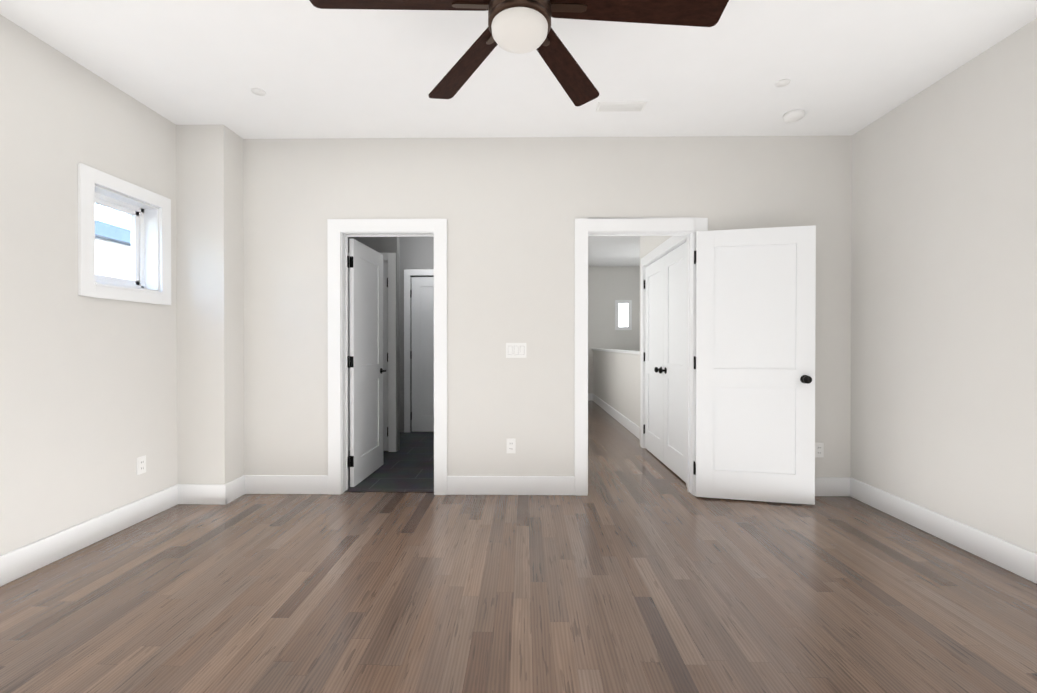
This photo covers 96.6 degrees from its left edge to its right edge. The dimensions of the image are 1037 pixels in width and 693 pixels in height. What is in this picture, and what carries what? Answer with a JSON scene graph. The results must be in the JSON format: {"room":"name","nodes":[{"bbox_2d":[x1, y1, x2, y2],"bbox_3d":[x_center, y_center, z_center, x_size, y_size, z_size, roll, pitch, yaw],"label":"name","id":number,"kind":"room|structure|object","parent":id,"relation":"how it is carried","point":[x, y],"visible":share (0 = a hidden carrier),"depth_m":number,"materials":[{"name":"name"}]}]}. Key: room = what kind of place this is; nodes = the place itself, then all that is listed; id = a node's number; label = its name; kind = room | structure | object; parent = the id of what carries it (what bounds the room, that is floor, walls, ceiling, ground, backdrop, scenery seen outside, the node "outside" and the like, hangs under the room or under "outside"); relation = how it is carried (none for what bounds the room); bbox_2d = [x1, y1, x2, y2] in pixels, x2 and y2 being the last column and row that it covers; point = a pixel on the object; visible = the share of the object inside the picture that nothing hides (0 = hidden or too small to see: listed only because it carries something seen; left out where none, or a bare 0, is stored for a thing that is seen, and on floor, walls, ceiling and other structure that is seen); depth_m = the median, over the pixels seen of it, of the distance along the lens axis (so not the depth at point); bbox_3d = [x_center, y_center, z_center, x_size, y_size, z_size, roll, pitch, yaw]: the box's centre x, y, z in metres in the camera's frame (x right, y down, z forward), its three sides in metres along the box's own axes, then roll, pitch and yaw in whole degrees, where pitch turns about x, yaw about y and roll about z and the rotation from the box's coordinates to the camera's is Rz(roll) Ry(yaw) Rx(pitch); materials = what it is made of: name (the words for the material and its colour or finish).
{"room":"empty bedroom","nodes":[
{"label":"empty bedroom","id":0,"kind":"room"},
{"bbox_2d":[0,14,177,555],"bbox_3d":[-2.574,-0.240,4.453,0.160,2.780,10.590,0,0,1],"label":"wall","id":1,"kind":"structure","parent":0,"point":[88,401],"depth_m":2.58,"materials":[{"name":"paint"}]},
{"bbox_2d":[0,484,179,586],"bbox_3d":[-2.527,1.096,1.356,0.020,0.145,4.090,0,0,1],"label":"baseboard","id":2,"kind":"structure","parent":1,"relation":"attached to","point":[45,551],"depth_m":2.64,"materials":[{"name":"white wood"}]},
{"bbox_2d":[78,163,170,304],"bbox_3d":[-2.575,-0.672,2.974,0.185,0.761,0.674,0,0,1],"label":"window","id":3,"kind":"structure","parent":1,"relation":"in","point":[136,214],"depth_m":3.04,"materials":[{"name":"white plastic"}]},
{"bbox_2d":[137,455,145,474],"bbox_3d":[-2.507,0.789,3.072,0.010,0.114,0.070,0,0,1],"label":"outlet","id":4,"kind":"object","parent":1,"relation":"attached to","point":[141,464],"visible":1,"depth_m":3.07,"materials":[{"name":"white plastic"}]},
{"bbox_2d":[176,125,243,483],"bbox_3d":[-2.331,-0.234,3.506,0.350,2.780,0.238,0,0,1],"label":"wall","id":5,"kind":"structure","parent":0,"point":[210,301],"depth_m":3.39,"materials":[{"name":"paint"}]},
{"bbox_2d":[180,481,231,504],"bbox_3d":[-2.309,1.084,3.388,0.344,0.145,0.024,0,0,1],"label":"baseboard","id":6,"kind":"structure","parent":5,"relation":"attached to","point":[210,494],"depth_m":3.38,"materials":[{"name":"white wood"}]},
{"bbox_2d":[348,237,399,450],"bbox_3d":[-1.901,-0.243,5.070,1.170,2.780,0.100,0,0,1],"label":"wall","id":7,"kind":"structure","parent":0,"point":[385,244],"depth_m":5.02,"materials":[{"name":"paint"}]},
{"bbox_2d":[348,262,387,450],"bbox_3d":[-1.763,0.111,5.043,0.704,2.050,0.167,0,0,1],"label":"closet door","id":8,"kind":"structure","parent":7,"relation":"in","point":[385,356],"depth_m":5.02,"materials":[{"name":"white wood"}]},
{"bbox_2d":[348,253,395,451],"bbox_3d":[-1.768,0.066,5.060,0.878,2.162,0.120,0,0,1],"label":"door frame","id":9,"kind":"structure","parent":7,"relation":"attached to","point":[390,258],"depth_m":5.00,"materials":[{"name":"white wood"}]},
{"bbox_2d":[345,432,433,491],"bbox_3d":[-1.539,1.145,4.896,1.900,0.006,2.455,0,0,1],"label":"bathroom tile floor","id":10,"kind":"structure","parent":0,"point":[408,466],"depth_m":4.27,"materials":[{"name":"grey tile"}]},
{"bbox_2d":[399,237,433,431],"bbox_3d":[-1.462,-0.250,6.174,2.020,2.780,0.120,0,0,1],"label":"wall","id":11,"kind":"structure","parent":0,"point":[416,252],"depth_m":6.11,"materials":[{"name":"paint"}]},
{"bbox_2d":[404,269,433,431],"bbox_3d":[-1.069,0.061,6.101,0.884,2.159,0.020,0,0,1],"label":"door frame","id":12,"kind":"structure","parent":11,"relation":"attached to","point":[408,273],"depth_m":6.10,"materials":[{"name":"white wood"}]},
{"bbox_2d":[410,277,433,431],"bbox_3d":[-1.074,0.104,6.137,0.714,2.050,0.167,0,0,1],"label":"bathroom door","id":13,"kind":"structure","parent":11,"relation":"in","point":[422,336],"depth_m":6.13,"materials":[{"name":"white wood"}]},
{"bbox_2d":[0,401,1036,692],"bbox_3d":[0.042,1.200,4.429,5.393,0.100,10.590,0,0,1],"label":"floor","id":14,"kind":"structure","parent":0,"point":[638,569],"depth_m":2.12,"materials":[{"name":"brown wood"}]},
{"bbox_2d":[0,0,1036,265],"bbox_3d":[0.042,-1.679,4.412,5.393,0.100,10.590,0,0,1],"label":"ceiling","id":15,"kind":"structure","parent":0,"point":[842,66],"depth_m":2.65,"materials":[{"name":"paint"}]},
{"bbox_2d":[251,88,265,95],"bbox_3d":[-1.653,-1.617,2.937,0.084,0.008,0.084,0,0,1],"label":"sprinkler","id":16,"kind":"object","parent":15,"relation":"attached to","point":[258,91],"visible":1,"depth_m":2.93,"materials":[{"name":"white plastic"}]},
{"bbox_2d":[309,0,728,106],"bbox_3d":[0.004,-1.369,1.714,1.543,0.490,1.414,0,0,1],"label":"fan","id":17,"kind":"object","parent":15,"relation":"hanging from","point":[519,26],"visible":1,"depth_m":1.74,"materials":[{"name":"brown wood"}]},
{"bbox_2d":[596,101,646,111],"bbox_3d":[0.691,-1.615,3.115,0.320,0.013,0.120,0,0,1],"label":"ceiling vent","id":18,"kind":"object","parent":15,"relation":"in","point":[621,106],"visible":1,"depth_m":3.10,"materials":[{"name":"white metal"}]},
{"bbox_2d":[775,79,789,86],"bbox_3d":[1.623,-1.616,2.837,0.084,0.008,0.084,0,0,1],"label":"sprinkler","id":19,"kind":"object","parent":15,"relation":"attached to","point":[782,83],"visible":1,"depth_m":2.83,"materials":[{"name":"white plastic"}]},
{"bbox_2d":[783,109,804,122],"bbox_3d":[1.921,-1.603,3.223,0.132,0.038,0.132,0,0,1],"label":"smoke detector","id":20,"kind":"object","parent":15,"relation":"attached to","point":[794,115],"visible":1,"depth_m":3.19,"materials":[{"name":"white plastic"}]},
{"bbox_2d":[243,135,851,476],"bbox_3d":[0.032,-0.235,3.655,5.073,2.780,0.120,0,0,1],"label":"wall","id":21,"kind":"structure","parent":0,"point":[510,209],"depth_m":3.60,"materials":[{"name":"paint"}]},
{"bbox_2d":[240,475,327,496],"bbox_3d":[-1.822,1.083,3.620,0.673,0.145,0.020,0,0,1],"label":"baseboard","id":22,"kind":"structure","parent":21,"relation":"attached to","point":[249,484],"depth_m":3.61,"materials":[{"name":"white wood"}]},
{"bbox_2d":[348,239,385,486],"bbox_3d":[-1.338,0.131,4.097,0.131,2.020,0.718,0,0,3],"label":"bathroom door","id":23,"kind":"structure","parent":21,"relation":"in","point":[365,366],"depth_m":4.02,"materials":[{"name":"white wood"}]},
{"bbox_2d":[327,219,446,494],"bbox_3d":[-1.020,0.081,3.660,0.930,2.147,0.140,0,0,1],"label":"door frame","id":24,"kind":"structure","parent":21,"relation":"attached to","point":[340,232],"depth_m":3.59,"materials":[{"name":"white wood"}]},
{"bbox_2d":[447,476,574,494],"bbox_3d":[-0.061,1.083,3.596,0.991,0.145,0.016,0,0,1],"label":"baseboard","id":25,"kind":"structure","parent":21,"relation":"attached to","point":[456,485],"depth_m":3.59,"materials":[{"name":"white wood"}]},
{"bbox_2d":[507,439,515,452],"bbox_3d":[-0.058,0.775,3.598,0.070,0.114,0.010,0,0,1],"label":"electrical outlet","id":26,"kind":"object","parent":21,"relation":"attached to","point":[511,445],"visible":1,"depth_m":3.60,"materials":[{"name":"white plastic"}]},
{"bbox_2d":[506,343,525,357],"bbox_3d":[-0.018,0.029,3.592,0.160,0.116,0.010,0,0,1],"label":"switch plate","id":27,"kind":"object","parent":21,"relation":"attached to","point":[515,350],"visible":1,"depth_m":3.59,"materials":[{"name":"white plastic"}]},
{"bbox_2d":[574,217,707,495],"bbox_3d":[0.947,0.081,3.635,1.023,2.149,0.140,0,0,1],"label":"door frame","id":28,"kind":"structure","parent":21,"relation":"attached to","point":[689,227],"depth_m":3.57,"materials":[{"name":"white wood"}]},
{"bbox_2d":[693,225,815,504],"bbox_3d":[1.745,0.135,3.441,0.824,2.020,0.167,0,0,13],"label":"entry door","id":29,"kind":"structure","parent":21,"relation":"in","point":[754,362],"depth_m":3.43,"materials":[{"name":"white wood"}]},
{"bbox_2d":[815,442,823,456],"bbox_3d":[2.322,0.799,3.568,0.070,0.114,0.010,0,0,1],"label":"electrical outlet","id":30,"kind":"object","parent":21,"relation":"attached to","point":[819,449],"visible":0.94,"depth_m":3.57,"materials":[{"name":"white plastic"}]},
{"bbox_2d":[815,477,847,495],"bbox_3d":[1.994,1.083,3.572,1.073,0.145,0.020,0,0,1],"label":"baseboard","id":31,"kind":"structure","parent":21,"relation":"attached to","point":[824,486],"depth_m":3.56,"materials":[{"name":"white wood"}]},
{"bbox_2d":[588,266,639,392],"bbox_3d":[0.108,-0.270,9.655,5.073,2.780,0.120,0,0,1],"label":"wall","id":32,"kind":"structure","parent":0,"point":[608,286],"depth_m":9.57,"materials":[{"name":"paint"}]},
{"bbox_2d":[588,393,591,400],"bbox_3d":[1.009,1.048,9.585,1.036,0.145,0.020,0,0,1],"label":"baseboard","id":33,"kind":"structure","parent":32,"relation":"attached to","point":[589,394],"depth_m":9.57,"materials":[{"name":"white wood"}]},
{"bbox_2d":[615,300,631,329],"bbox_3d":[2.171,-0.650,9.557,0.340,0.620,0.018,0,0,1],"label":"window","id":34,"kind":"structure","parent":32,"relation":"in","point":[623,314],"depth_m":9.55,"materials":[{"name":"white glass"}]},
{"bbox_2d":[593,350,639,426],"bbox_3d":[1.584,0.610,7.491,0.120,1.045,4.180,0,0,1],"label":"wall","id":35,"kind":"structure","parent":0,"point":[616,380],"depth_m":6.94,"materials":[{"name":"paint"}]},
{"bbox_2d":[592,348,639,354],"bbox_3d":[1.584,0.070,7.478,0.170,0.035,4.200,0,0,1],"label":"trim","id":36,"kind":"structure","parent":35,"relation":"on","point":[621,351],"depth_m":6.85,"materials":[{"name":"white wood"}]},
{"bbox_2d":[592,393,639,438],"bbox_3d":[1.518,1.060,7.496,0.020,0.145,4.184,0,0,1],"label":"baseboard","id":37,"kind":"structure","parent":35,"relation":"attached to","point":[628,424],"depth_m":6.90,"materials":[{"name":"white wood"}]},
{"bbox_2d":[640,236,670,392],"bbox_3d":[1.467,-0.240,4.547,0.120,2.780,1.700,0,0,1],"label":"wall","id":38,"kind":"structure","parent":0,"point":[648,244],"depth_m":5.14,"materials":[{"name":"paint"}]},
{"bbox_2d":[643,256,663,462],"bbox_3d":[1.432,0.127,4.839,0.167,2.020,0.694,0,0,1],"label":"closet door","id":39,"kind":"structure","parent":38,"relation":"in","point":[653,428],"depth_m":4.83,"materials":[{"name":"white wood"}]},
{"bbox_2d":[640,236,687,486],"bbox_3d":[1.456,0.076,4.492,0.140,2.148,1.586,0,0,1],"label":"door frame","id":40,"kind":"structure","parent":38,"relation":"attached to","point":[670,244],"depth_m":4.91,"materials":[{"name":"white wood"}]},
{"bbox_2d":[658,242,685,481],"bbox_3d":[1.423,0.131,4.141,0.167,2.020,0.694,0,0,1],"label":"closet door","id":41,"kind":"structure","parent":38,"relation":"in","point":[674,440],"depth_m":4.16,"materials":[{"name":"white wood"}]},
{"bbox_2d":[851,18,1036,552],"bbox_3d":[2.658,-0.239,4.387,0.160,2.780,10.590,0,0,1],"label":"wall","id":42,"kind":"structure","parent":0,"point":[944,314],"depth_m":2.71,"materials":[{"name":"paint"}]},
{"bbox_2d":[848,477,1036,583],"bbox_3d":[2.534,1.096,1.411,0.020,0.145,4.328,0,0,1],"label":"baseboard","id":43,"kind":"structure","parent":42,"relation":"attached to","point":[1018,560],"depth_m":2.70,"materials":[{"name":"white wood"}]},
{"label":"outside","id":44,"kind":"structure","parent":0,"visible":0},
{"bbox_2d":[95,237,130,279],"bbox_3d":[-8.214,-0.079,6.901,2.500,3.430,14.000,0,0,1],"label":"neighboring house","id":45,"kind":"structure","parent":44,"point":[125,260],"depth_m":7.91,"materials":[{"name":"white"}]},
{"bbox_2d":[95,220,130,245],"bbox_3d":[-8.214,-1.909,6.890,2.900,0.230,14.400,0,0,1],"label":"neighbor roof","id":46,"kind":"structure","parent":45,"relation":"on","point":[113,230],"depth_m":7.70,"materials":[{"name":"blue"}]}
]}

